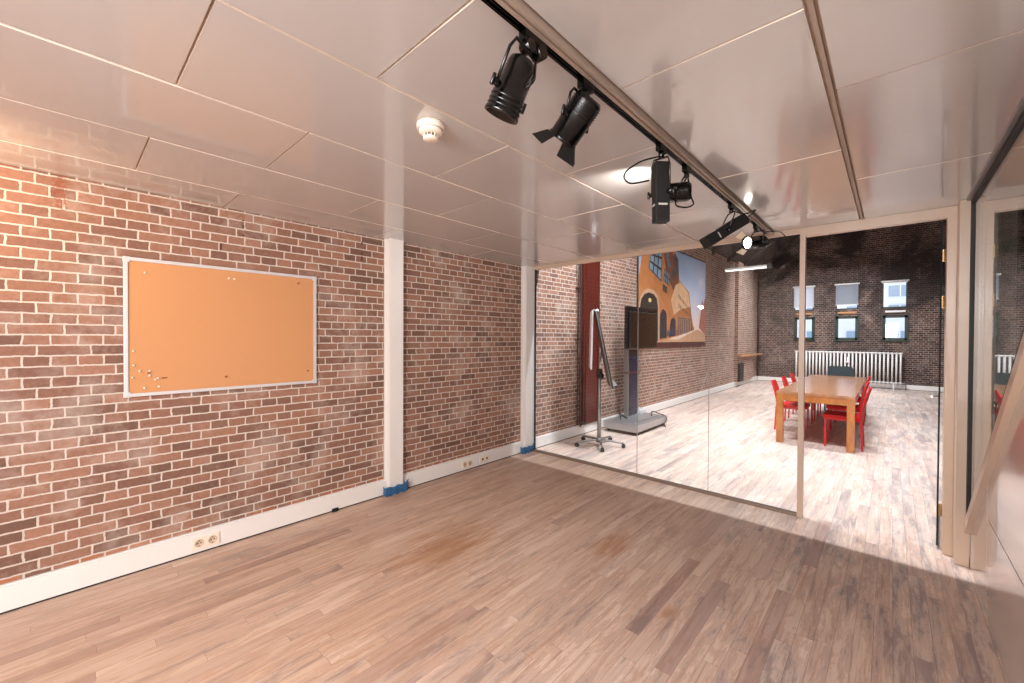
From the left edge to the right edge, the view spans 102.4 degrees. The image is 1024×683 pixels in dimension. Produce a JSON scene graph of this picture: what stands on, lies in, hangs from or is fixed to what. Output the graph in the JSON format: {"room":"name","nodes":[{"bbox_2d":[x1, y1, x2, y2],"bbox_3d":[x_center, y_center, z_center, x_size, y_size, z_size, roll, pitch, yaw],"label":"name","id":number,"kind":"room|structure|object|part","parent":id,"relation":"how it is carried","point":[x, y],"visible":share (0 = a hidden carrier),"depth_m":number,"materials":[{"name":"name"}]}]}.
{"room":"empty office room","nodes":[
{"label":"empty office room","id":0,"kind":"room"},
{"bbox_2d":[0,163,757,584],"bbox_3d":[2.229,-0.554,7.960,0.250,4.050,20.340,1,1,43],"label":"wall","id":1,"kind":"structure","parent":0,"point":[88,471],"depth_m":3.12,"materials":[{"name":"red brick"}]},
{"bbox_2d":[192,532,219,550],"bbox_3d":[-2.191,1.430,2.950,0.012,0.083,0.160,1,1,43],"label":"wall socket","id":2,"kind":"object","parent":1,"relation":"attached to","point":[214,538],"visible":1,"depth_m":2.95,"materials":[{"name":"beige plastic"}]},
{"bbox_2d":[122,256,316,397],"bbox_3d":[-2.080,-0.095,3.075,0.026,0.906,1.203,1,1,43],"label":"cork board","id":3,"kind":"object","parent":1,"relation":"attached to","point":[194,326],"visible":1,"depth_m":2.98,"materials":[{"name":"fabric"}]},
{"bbox_2d":[0,376,756,614],"bbox_3d":[2.292,1.394,7.854,0.030,0.158,19.850,1,1,43],"label":"baseboard","id":4,"kind":"structure","parent":1,"relation":"attached to","point":[21,593],"depth_m":3.09,"materials":[{"name":"white paint"}]},
{"bbox_2d":[384,238,403,494],"bbox_3d":[-1.154,0.252,4.056,0.075,2.495,0.195,1,1,43],"label":"column","id":5,"kind":"structure","parent":1,"relation":"attached to","point":[393,248],"depth_m":4.01,"materials":[{"name":"white paint"}]},
{"bbox_2d":[383,479,408,496],"bbox_3d":[-1.140,1.433,4.049,0.068,0.127,0.254,1,1,43],"label":"wrap","id":6,"kind":"object","parent":5,"relation":"attached to","point":[397,489],"visible":1,"depth_m":4.01,"materials":[{"name":"blue plastic"}]},
{"bbox_2d":[462,459,472,468],"bbox_3d":[-0.516,1.418,4.771,0.012,0.083,0.160,1,1,43],"label":"wall socket","id":7,"kind":"object","parent":1,"relation":"attached to","point":[468,463],"visible":1,"depth_m":4.77,"materials":[{"name":"beige plastic"}]},
{"bbox_2d":[480,454,489,462],"bbox_3d":[-0.331,1.414,4.975,0.010,0.078,0.160,1,1,43],"label":"outlet","id":8,"kind":"object","parent":1,"relation":"attached to","point":[484,458],"visible":1,"depth_m":4.97,"materials":[{"name":"beige plastic"}]},
{"bbox_2d":[520,443,533,453],"bbox_3d":[0.203,1.423,5.510,0.068,0.127,0.224,1,1,43],"label":"wrap","id":9,"kind":"object","parent":1,"relation":"attached to","point":[528,449],"visible":1,"depth_m":5.46,"materials":[{"name":"blue plastic"}]},
{"bbox_2d":[520,266,534,447],"bbox_3d":[0.222,0.241,5.552,0.075,2.495,0.230,1,1,43],"label":"trim","id":10,"kind":"structure","parent":1,"relation":"attached to","point":[527,272],"depth_m":5.49,"materials":[{"name":"white paint"}]},
{"bbox_2d":[575,264,586,426],"bbox_3d":[1.089,-0.510,6.474,0.212,3.716,0.085,0,1,-35],"label":"pipe","id":11,"kind":"object","parent":1,"relation":"attached to","point":[577,288],"visible":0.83,"depth_m":6.45,"materials":[{"name":"brown metal"}]},
{"bbox_2d":[581,262,599,424],"bbox_3d":[1.281,-0.563,6.692,0.072,3.772,0.490,1,1,43],"label":"column","id":12,"kind":"structure","parent":1,"relation":"attached to","point":[590,272],"depth_m":6.63,"materials":[{"name":"red paint"}]},
{"bbox_2d":[636,251,705,347],"bbox_3d":[3.758,-0.973,9.404,0.038,2.190,3.940,1,1,43],"label":"poster","id":13,"kind":"object","parent":1,"relation":"attached to","point":[673,284],"visible":0.88,"depth_m":9.34,"materials":[{"name":"paper"}]},
{"bbox_2d":[738,363,743,381],"bbox_3d":[7.272,0.977,13.087,0.064,0.580,0.500,1,1,43],"label":"wall box","id":14,"kind":"object","parent":1,"relation":"attached to","point":[740,365],"visible":1,"depth_m":12.97,"materials":[{"name":"grey metal"}]},
{"bbox_2d":[734,261,753,381],"bbox_3d":[7.692,-0.621,13.640,0.100,3.792,1.901,1,1,43],"label":"column","id":15,"kind":"structure","parent":1,"relation":"attached to","point":[743,328],"depth_m":13.41,"materials":[{"name":"red brick"}]},
{"bbox_2d":[738,353,762,356],"bbox_3d":[8.117,0.456,13.972,0.100,0.050,2.850,1,1,43],"label":"wall shelf","id":16,"kind":"object","parent":1,"relation":"attached to","point":[746,355],"depth_m":13.71,"materials":[{"name":"beige wood"}]},
{"bbox_2d":[757,271,759,375],"bbox_3d":[9.021,-0.657,15.069,0.059,3.840,0.059,1,1,43],"label":"drain pipe","id":17,"kind":"object","parent":1,"relation":"attached to","point":[759,271],"visible":0.97,"depth_m":15.05,"materials":[{"name":"brown metal"}]},
{"bbox_2d":[0,380,1008,682],"bbox_3d":[4.731,1.558,5.707,7.130,0.100,20.390,1,1,43],"label":"floor","id":18,"kind":"structure","parent":0,"point":[531,567],"depth_m":2.58,"materials":[{"name":"brown wood"}]},
{"bbox_2d":[575,309,625,451],"bbox_3d":[1.264,0.524,5.906,0.712,1.932,0.711,1,1,43],"label":"flip chart","id":19,"kind":"object","parent":18,"relation":"on","point":[603,355],"visible":1,"depth_m":5.85,"materials":[{"name":"grey metal"}]},
{"bbox_3d":[1.068,1.412,5.857,0.312,0.049,0.028,0,1,-13],"label":"leg","id":20,"kind":"part","parent":19,"relation":"part of","materials":[{"name":"grey metal"}]},
{"bbox_3d":[1.419,1.414,5.829,0.312,0.050,0.028,1,1,23],"label":"leg","id":21,"kind":"part","parent":19,"relation":"part of","materials":[{"name":"grey metal"}]},
{"bbox_2d":[603,348,666,434],"bbox_3d":[2.141,0.506,7.063,0.600,1.950,1.190,1,1,43],"label":"stand","id":22,"kind":"object","parent":18,"relation":"on","point":[646,421],"depth_m":7.11,"materials":[{"name":"grey steel"},{"name":"brushed aluminium"},{"name":"dark rubber"}]},
{"bbox_2d":[624,306,656,348],"bbox_3d":[2.283,-0.236,7.253,0.058,0.710,1.170,1,1,43],"label":"television","id":23,"kind":"object","parent":22,"relation":"attached to","point":[640,331],"visible":1,"depth_m":7.15,"materials":[{"name":"black plastic"}]},
{"bbox_3d":[2.278,1.249,7.430,0.160,0.093,0.312,1,1,43],"label":"power strip","id":24,"kind":"part","parent":22,"relation":"part of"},
{"bbox_2d":[771,380,809,432],"bbox_3d":[4.723,1.085,7.009,0.534,0.817,0.430,1,1,43],"label":"dining chair","id":25,"kind":"object","parent":18,"relation":"on","point":[787,405],"visible":0.57,"depth_m":6.98,"materials":[{"name":"red plastic"}]},
{"bbox_3d":[4.471,1.293,6.983,0.045,0.399,0.024,1,1,43],"label":"leg","id":26,"kind":"part","parent":25,"relation":"part of","materials":[{"name":"red paint"}]},
{"bbox_3d":[4.580,0.893,7.139,0.143,0.437,0.410,1,1,43],"label":"backrest","id":27,"kind":"part","parent":25,"relation":"part of","materials":[{"name":"red plastic"}]},
{"bbox_3d":[4.761,1.076,6.973,0.430,0.048,0.430,1,1,43],"label":"seat","id":28,"kind":"part","parent":25,"relation":"part of","materials":[{"name":"red plastic"}]},
{"bbox_3d":[5.023,1.296,6.992,0.024,0.399,0.024,1,1,43],"label":"leg","id":29,"kind":"part","parent":25,"relation":"part of","materials":[{"name":"red paint"}]},
{"bbox_2d":[781,376,815,423],"bbox_3d":[5.359,1.080,7.715,0.534,0.817,0.430,1,1,43],"label":"dining chair","id":30,"kind":"object","parent":18,"relation":"on","point":[784,380],"visible":0.41,"depth_m":7.69,"materials":[{"name":"red plastic"}]},
{"bbox_3d":[5.216,0.888,7.845,0.143,0.437,0.410,1,1,43],"label":"backrest","id":31,"kind":"part","parent":30,"relation":"part of","materials":[{"name":"red plastic"}]},
{"bbox_3d":[5.401,1.293,7.419,0.024,0.399,0.024,1,1,43],"label":"leg","id":32,"kind":"part","parent":30,"relation":"part of","materials":[{"name":"red paint"}]},
{"bbox_2d":[790,373,820,416],"bbox_3d":[5.995,1.075,8.421,0.534,0.817,0.430,1,1,43],"label":"dining chair","id":33,"kind":"object","parent":18,"relation":"on","point":[792,376],"visible":0.32,"depth_m":8.40,"materials":[{"name":"red plastic"}]},
{"bbox_3d":[5.851,0.883,8.551,0.143,0.437,0.410,1,1,43],"label":"backrest","id":34,"kind":"part","parent":33,"relation":"part of","materials":[{"name":"red plastic"}]},
{"bbox_2d":[776,375,866,452],"bbox_3d":[5.552,1.112,7.231,0.905,0.765,3.750,1,1,43],"label":"dining table","id":35,"kind":"object","parent":18,"relation":"on","point":[821,389],"visible":0.9,"depth_m":6.12,"materials":[{"name":"brown wood"}]},
{"bbox_3d":[4.009,1.135,6.161,0.085,0.730,0.085,1,1,43],"label":"leg","id":36,"kind":"part","parent":35,"relation":"part of","materials":[{"name":"brown wood"}]},
{"bbox_3d":[4.613,1.144,5.606,0.085,0.730,0.085,1,1,43],"label":"leg","id":37,"kind":"part","parent":35,"relation":"part of","materials":[{"name":"brown wood"}]},
{"bbox_2d":[824,366,853,410],"bbox_3d":[7.055,1.014,8.867,0.516,0.940,0.534,1,1,43],"label":"office chair","id":38,"kind":"object","parent":18,"relation":"on","point":[832,370],"visible":0.3,"depth_m":9.02,"materials":[{"name":"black fabric"}]},
{"bbox_3d":[7.188,0.813,9.009,0.492,0.540,0.143,1,1,43],"label":"backrest","id":39,"kind":"part","parent":38,"relation":"part of","materials":[{"name":"grey fabric"}]},
{"bbox_2d":[822,387,871,451],"bbox_3d":[4.811,1.076,5.909,0.534,0.860,0.430,1,1,43],"label":"dining chair","id":40,"kind":"object","parent":18,"relation":"on","point":[829,415],"visible":1,"depth_m":5.82,"materials":[{"name":"red plastic"}]},
{"bbox_3d":[4.509,1.295,5.930,0.024,0.420,0.024,1,1,43],"label":"leg","id":41,"kind":"part","parent":40,"relation":"part of","materials":[{"name":"red paint"}]},
{"bbox_3d":[4.766,1.293,6.210,0.024,0.420,0.024,1,1,43],"label":"leg","id":42,"kind":"part","parent":40,"relation":"part of","materials":[{"name":"red paint"}]},
{"bbox_3d":[4.772,1.066,5.944,0.430,0.050,0.430,1,1,43],"label":"seat","id":43,"kind":"part","parent":40,"relation":"part of","materials":[{"name":"red plastic"}]},
{"bbox_3d":[4.651,1.104,5.798,0.390,0.025,0.020,1,1,43],"label":"seat rail","id":44,"kind":"part","parent":40,"relation":"part of","materials":[{"name":"red paint"}]},
{"bbox_3d":[4.803,1.299,5.660,0.045,0.420,0.024,1,1,43],"label":"leg","id":45,"kind":"part","parent":40,"relation":"part of","materials":[{"name":"red paint"}]},
{"bbox_3d":[5.060,1.297,5.939,0.045,0.420,0.024,1,1,43],"label":"leg","id":46,"kind":"part","parent":40,"relation":"part of","materials":[{"name":"red paint"}]},
{"bbox_3d":[4.955,0.878,5.774,0.143,0.460,0.410,1,1,43],"label":"backrest","id":47,"kind":"part","parent":40,"relation":"part of","materials":[{"name":"red plastic"}]},
{"bbox_2d":[826,381,869,429],"bbox_3d":[5.451,1.071,6.679,0.534,0.860,0.430,1,1,43],"label":"dining chair","id":48,"kind":"object","parent":18,"relation":"on","point":[830,407],"visible":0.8,"depth_m":6.54,"materials":[{"name":"red plastic"}]},
{"bbox_3d":[5.413,1.060,6.714,0.430,0.050,0.430,1,1,43],"label":"seat","id":49,"kind":"part","parent":48,"relation":"part of","materials":[{"name":"red plastic"}]},
{"bbox_3d":[5.291,1.099,6.568,0.390,0.025,0.020,1,1,43],"label":"seat rail","id":50,"kind":"part","parent":48,"relation":"part of","materials":[{"name":"red paint"}]},
{"bbox_3d":[5.596,0.873,6.544,0.143,0.460,0.410,1,1,43],"label":"backrest","id":51,"kind":"part","parent":48,"relation":"part of","materials":[{"name":"red plastic"}]},
{"bbox_2d":[795,350,905,389],"bbox_3d":[10.815,0.886,13.309,2.798,1.130,0.155,1,1,43],"label":"radiator","id":52,"kind":"object","parent":18,"relation":"on","point":[796,351],"visible":0.72,"depth_m":13.05,"materials":[{"name":"metal"}]},
{"bbox_2d":[834,376,870,424],"bbox_3d":[6.316,1.064,7.649,0.534,0.860,0.430,1,1,43],"label":"dining chair","id":53,"kind":"object","parent":18,"relation":"on","point":[869,377],"visible":0.28,"depth_m":7.43,"materials":[{"name":"red plastic"}]},
{"bbox_2d":[0,0,1023,266],"bbox_3d":[-0.103,-1.008,1.223,5.830,0.103,7.070,1,1,43],"label":"ceiling","id":54,"kind":"structure","parent":0,"point":[303,111],"depth_m":1.72,"materials":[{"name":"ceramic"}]},
{"bbox_2d":[416,117,444,142],"bbox_3d":[-0.363,-0.932,1.836,0.124,0.070,0.124,1,1,43],"label":"smoke detector","id":55,"kind":"object","parent":54,"relation":"attached to","point":[431,129],"visible":1,"depth_m":1.80,"materials":[{"name":"beige plastic"}]},
{"bbox_2d":[481,0,767,233],"bbox_3d":[0.011,-0.947,1.215,0.028,0.024,6.612,1,1,43],"label":"track","id":56,"kind":"object","parent":54,"relation":"attached to","point":[492,4],"visible":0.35,"depth_m":1.58,"materials":[{"name":"black metal"}]},
{"bbox_2d":[484,28,547,124],"bbox_3d":[-0.006,-0.808,1.275,0.160,0.257,0.198,1,1,43],"label":"track spotlight","id":57,"kind":"object","parent":56,"relation":"hanging from","point":[507,97],"visible":1,"depth_m":1.24,"materials":[{"name":"black metal"}]},
{"bbox_3d":[-0.049,-0.763,1.205,0.024,0.033,0.035,1,1,30],"label":"pivot knob","id":58,"kind":"part","parent":57,"relation":"part of","materials":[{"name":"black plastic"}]},
{"bbox_3d":[0.032,-0.764,1.343,0.024,0.033,0.035,1,1,30],"label":"pivot knob","id":59,"kind":"part","parent":57,"relation":"part of","materials":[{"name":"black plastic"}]},
{"bbox_2d":[532,77,599,166],"bbox_3d":[0.211,-0.790,1.501,0.222,0.297,0.203,1,1,43],"label":"track spotlight","id":60,"kind":"object","parent":56,"relation":"hanging from","point":[580,111],"visible":1,"depth_m":1.46,"materials":[{"name":"black metal"}]},
{"bbox_3d":[0.113,-0.741,1.494,0.048,0.077,0.078,0,1,-31],"label":"barn door","id":61,"kind":"part","parent":60,"relation":"part of","materials":[{"name":"black metal"}]},
{"bbox_3d":[0.185,-0.803,1.435,0.023,0.033,0.036,1,1,43],"label":"pivot knob","id":62,"kind":"part","parent":60,"relation":"part of","materials":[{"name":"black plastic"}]},
{"bbox_3d":[0.194,-0.677,1.486,0.086,0.072,0.006,0,1,-38],"label":"barn door","id":63,"kind":"part","parent":60,"relation":"part of","materials":[{"name":"black metal"}]},
{"bbox_2d":[623,143,674,223],"bbox_3d":[0.661,-0.758,2.003,0.236,0.368,0.076,0,1,12],"label":"track spotlight","id":64,"kind":"object","parent":56,"relation":"hanging from","point":[661,189],"visible":1,"depth_m":1.97,"materials":[{"name":"black metal"}]},
{"bbox_3d":[0.756,-0.719,1.959,0.036,0.032,0.022,1,1,43],"label":"pivot knob","id":65,"kind":"part","parent":64,"relation":"part of","materials":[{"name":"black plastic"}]},
{"bbox_2d":[670,165,693,207],"bbox_3d":[0.884,-0.828,2.225,0.175,0.232,0.170,1,1,43],"label":"track spotlight","id":66,"kind":"object","parent":56,"relation":"hanging from","point":[683,190],"visible":0.85,"depth_m":2.18,"materials":[{"name":"black metal"}]},
{"bbox_2d":[699,204,755,248],"bbox_3d":[1.499,-0.798,2.849,0.375,0.298,0.163,0,1,12],"label":"track spotlight","id":67,"kind":"object","parent":56,"relation":"hanging from","point":[738,222],"visible":1,"depth_m":2.80,"materials":[{"name":"black metal"}]},
{"bbox_2d":[735,224,785,254],"bbox_3d":[2.024,-0.822,3.357,0.378,0.257,0.171,0,1,-20],"label":"track spotlight","id":68,"kind":"object","parent":56,"relation":"hanging from","point":[748,242],"visible":1,"depth_m":3.32,"materials":[{"name":"black metal"}]},
{"bbox_3d":[1.856,-0.858,3.342,0.045,0.056,0.074,0,1,-13],"label":"barn door","id":69,"kind":"part","parent":68,"relation":"part of","materials":[{"name":"beige metal"}]},
{"bbox_3d":[1.867,-0.728,3.349,0.037,0.066,0.078,0,1,-18],"label":"barn door","id":70,"kind":"part","parent":68,"relation":"part of","materials":[{"name":"beige metal"}]},
{"bbox_2d":[495,0,773,234],"bbox_3d":[-0.007,-0.956,1.148,0.035,0.044,6.890,1,1,43],"label":"trim","id":71,"kind":"structure","parent":54,"relation":"attached to","point":[524,13],"depth_m":1.54,"materials":[{"name":"beige paint"}]},
{"bbox_2d":[806,0,862,219],"bbox_3d":[0.446,-0.960,0.731,0.013,0.023,6.890,1,1,43],"label":"trim","id":72,"kind":"structure","parent":54,"relation":"attached to","point":[811,3],"depth_m":1.53,"materials":[{"name":"beige paint"}]},
{"bbox_2d":[533,228,806,517],"bbox_3d":[1.417,0.258,4.569,3.005,2.495,0.060,1,1,43],"label":"glass partition frame","id":73,"kind":"structure","parent":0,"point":[802,231],"depth_m":3.86,"materials":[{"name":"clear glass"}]},
{"bbox_3d":[0.315,0.248,5.582,0.012,2.429,0.024,1,1,43],"label":"rail","id":74,"kind":"part","parent":73,"relation":"part of","materials":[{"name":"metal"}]},
{"bbox_3d":[0.858,0.254,5.082,1.468,2.429,0.010,1,1,43],"label":"glass pane","id":75,"kind":"part","parent":73,"relation":"part of","materials":[{"name":"clear glass"}]},
{"bbox_3d":[1.396,1.492,4.596,2.965,0.026,0.044,1,1,43],"label":"rail","id":76,"kind":"part","parent":73,"relation":"part of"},
{"bbox_3d":[1.408,-0.970,4.568,2.965,0.040,0.060,1,1,43],"label":"rail","id":77,"kind":"part","parent":73,"relation":"part of","materials":[{"name":"metal"}]},
{"bbox_3d":[1.676,0.267,4.330,0.746,2.429,0.010,1,1,43],"label":"glass pane","id":78,"kind":"part","parent":73,"relation":"part of","materials":[{"name":"clear glass"}]},
{"bbox_3d":[2.223,0.275,3.827,0.734,2.429,0.010,1,1,43],"label":"glass pane","id":79,"kind":"part","parent":73,"relation":"part of","materials":[{"name":"clear glass"}]},
{"bbox_3d":[2.508,0.274,3.565,0.040,2.495,0.060,1,1,43],"label":"post","id":80,"kind":"part","parent":73,"relation":"part of","materials":[{"name":"beige metal"}]},
{"bbox_2d":[707,234,799,272],"bbox_3d":[7.133,-3.727,8.196,7.080,2.965,13.320,1,1,43],"label":"ceiling","id":81,"kind":"structure","parent":0,"point":[752,257],"depth_m":13.26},
{"bbox_2d":[724,248,772,271],"bbox_3d":[6.113,-2.625,10.664,1.100,1.568,0.080,1,1,43],"label":"lamp","id":82,"kind":"object","parent":81,"relation":"hanging from","point":[770,265],"visible":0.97,"depth_m":10.59,"materials":[{"name":"white paint"}]},
{"bbox_2d":[757,220,945,386],"bbox_3d":[11.652,-2.141,12.950,6.830,7.200,0.280,1,1,43],"label":"wall","id":83,"kind":"structure","parent":0,"point":[870,257],"depth_m":13.13,"materials":[{"name":"red brick"}]},
{"bbox_2d":[793,285,814,307],"bbox_3d":[10.062,-1.536,14.200,0.630,0.748,0.056,1,1,43],"label":"roller blind","id":84,"kind":"object","parent":83,"relation":"attached to","point":[809,289],"visible":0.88,"depth_m":14.13,"materials":[{"name":"white fabric"}]},
{"bbox_2d":[793,313,814,340],"bbox_3d":[10.104,-0.503,14.233,0.630,0.960,0.125,1,1,43],"label":"window","id":85,"kind":"structure","parent":83,"relation":"in","point":[796,338],"depth_m":14.15,"materials":[{"name":"green paint"}]},
{"bbox_2d":[834,311,858,340],"bbox_3d":[10.939,-0.490,13.464,0.640,0.960,0.125,1,1,43],"label":"window","id":86,"kind":"structure","parent":83,"relation":"in","point":[856,318],"depth_m":13.42,"materials":[{"name":"green paint"}]},
{"bbox_3d":[10.707,-0.453,13.641,0.030,0.800,0.040,1,1,43],"label":"reveal post","id":87,"kind":"part","parent":86,"relation":"part of","materials":[{"name":"green paint"}]},
{"bbox_3d":[11.134,-0.447,13.248,0.030,0.800,0.040,1,1,43],"label":"reveal post","id":88,"kind":"part","parent":86,"relation":"part of","materials":[{"name":"green paint"}]},
{"bbox_2d":[836,284,858,309],"bbox_3d":[10.966,-1.465,13.477,0.580,0.830,0.060,1,1,43],"label":"window","id":89,"kind":"structure","parent":83,"relation":"in","point":[858,284],"depth_m":13.36,"materials":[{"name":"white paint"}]},
{"bbox_2d":[835,282,859,304],"bbox_3d":[10.912,-1.544,13.418,0.640,0.708,0.056,1,1,43],"label":"roller blind","id":90,"kind":"object","parent":89,"relation":"attached to","point":[846,293],"visible":1,"depth_m":13.41,"materials":[{"name":"white fabric"}]},
{"bbox_2d":[757,376,943,391],"bbox_3d":[11.468,1.384,12.933,6.600,0.150,0.030,1,1,43],"label":"baseboard","id":91,"kind":"structure","parent":83,"relation":"attached to","point":[764,378],"depth_m":12.68,"materials":[{"name":"white paint"}]},
{"bbox_2d":[881,310,908,341],"bbox_3d":[11.793,-0.477,12.679,0.640,0.960,0.125,1,1,43],"label":"window","id":92,"kind":"structure","parent":83,"relation":"in","point":[906,333],"depth_m":12.64,"materials":[{"name":"green paint"}]},
{"bbox_3d":[11.770,-0.017,12.662,0.640,0.040,0.065,1,1,43],"label":"sill","id":93,"kind":"part","parent":92,"relation":"part of","materials":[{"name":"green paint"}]},
{"bbox_3d":[11.815,-0.422,12.704,0.580,0.770,0.060,1,1,43],"label":"frame","id":94,"kind":"part","parent":92,"relation":"part of","materials":[{"name":"green paint"}]},
{"bbox_3d":[11.988,-0.434,12.463,0.030,0.800,0.040,1,1,43],"label":"reveal post","id":95,"kind":"part","parent":92,"relation":"part of","materials":[{"name":"green paint"}]},
{"bbox_2d":[882,281,907,307],"bbox_3d":[11.807,-1.452,12.704,0.575,0.830,0.060,1,1,43],"label":"window","id":96,"kind":"structure","parent":83,"relation":"in","point":[901,281],"depth_m":12.66,"materials":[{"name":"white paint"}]},
{"bbox_2d":[881,279,908,283],"bbox_3d":[11.754,-1.843,12.640,0.635,0.083,0.056,1,1,43],"label":"roller blind","id":97,"kind":"object","parent":96,"relation":"attached to","point":[905,280],"visible":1,"depth_m":12.63,"materials":[{"name":"white paint"}]},
{"bbox_2d":[806,200,970,566],"bbox_3d":[3.122,0.278,3.498,0.955,2.495,1.084,1,1,43],"label":"door frame","id":98,"kind":"structure","parent":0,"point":[955,543],"depth_m":2.92,"materials":[{"name":"beige paint"}]},
{"bbox_3d":[3.464,0.316,3.336,0.860,2.385,0.010,0,1,-44],"label":"glass","id":99,"kind":"part","parent":98,"relation":"part of","materials":[{"name":"clear glass"}]},
{"bbox_2d":[970,166,1023,682],"bbox_3d":[1.431,0.286,-0.146,1.490,2.545,6.920,1,1,43],"label":"wall","id":100,"kind":"structure","parent":0,"point":[997,533],"depth_m":1.97,"materials":[{"name":"white paint"}]},
{"bbox_2d":[964,333,1023,533],"bbox_3d":[2.169,0.181,1.760,0.050,2.262,2.754,1,1,43],"label":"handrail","id":101,"kind":"structure","parent":100,"relation":"attached to","point":[1016,379],"depth_m":2.01,"materials":[{"name":"beige paint"}]},
{"bbox_2d":[966,111,1023,513],"bbox_3d":[2.203,0.136,1.800,0.032,2.182,2.658,1,1,43],"label":"trim","id":102,"kind":"structure","parent":100,"relation":"attached to","point":[1020,121],"depth_m":2.75,"materials":[{"name":"metal"}]},
{"bbox_2d":[967,95,1023,200],"bbox_3d":[0.805,-0.944,0.299,0.022,0.022,6.740,1,1,43],"label":"trim","id":103,"kind":"structure","parent":100,"relation":"attached to","point":[1020,108],"depth_m":1.98,"materials":[{"name":"grey metal"}]},
{"bbox_2d":[969,123,1023,503],"bbox_3d":[2.196,0.132,1.796,0.008,2.163,2.644,1,1,43],"label":"window","id":104,"kind":"structure","parent":100,"relation":"in","point":[997,208],"depth_m":2.18,"materials":[{"name":"clear glass"}]},
{"bbox_2d":[1015,294,1016,354],"bbox_3d":[4.287,0.251,1.962,2.740,2.595,0.150,1,1,43],"label":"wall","id":105,"kind":"structure","parent":0,"point":[1016,294],"depth_m":2.73,"materials":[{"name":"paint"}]},
{"label":"outside","id":106,"kind":"structure","parent":0,"visible":0},
{"bbox_2d":[795,282,905,337],"bbox_3d":[17.128,2.104,20.131,16.000,10.600,1.200,1,1,43],"label":"apartment building","id":107,"kind":"structure","parent":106,"point":[894,293],"depth_m":19.18,"materials":[{"name":"white"}]}
]}

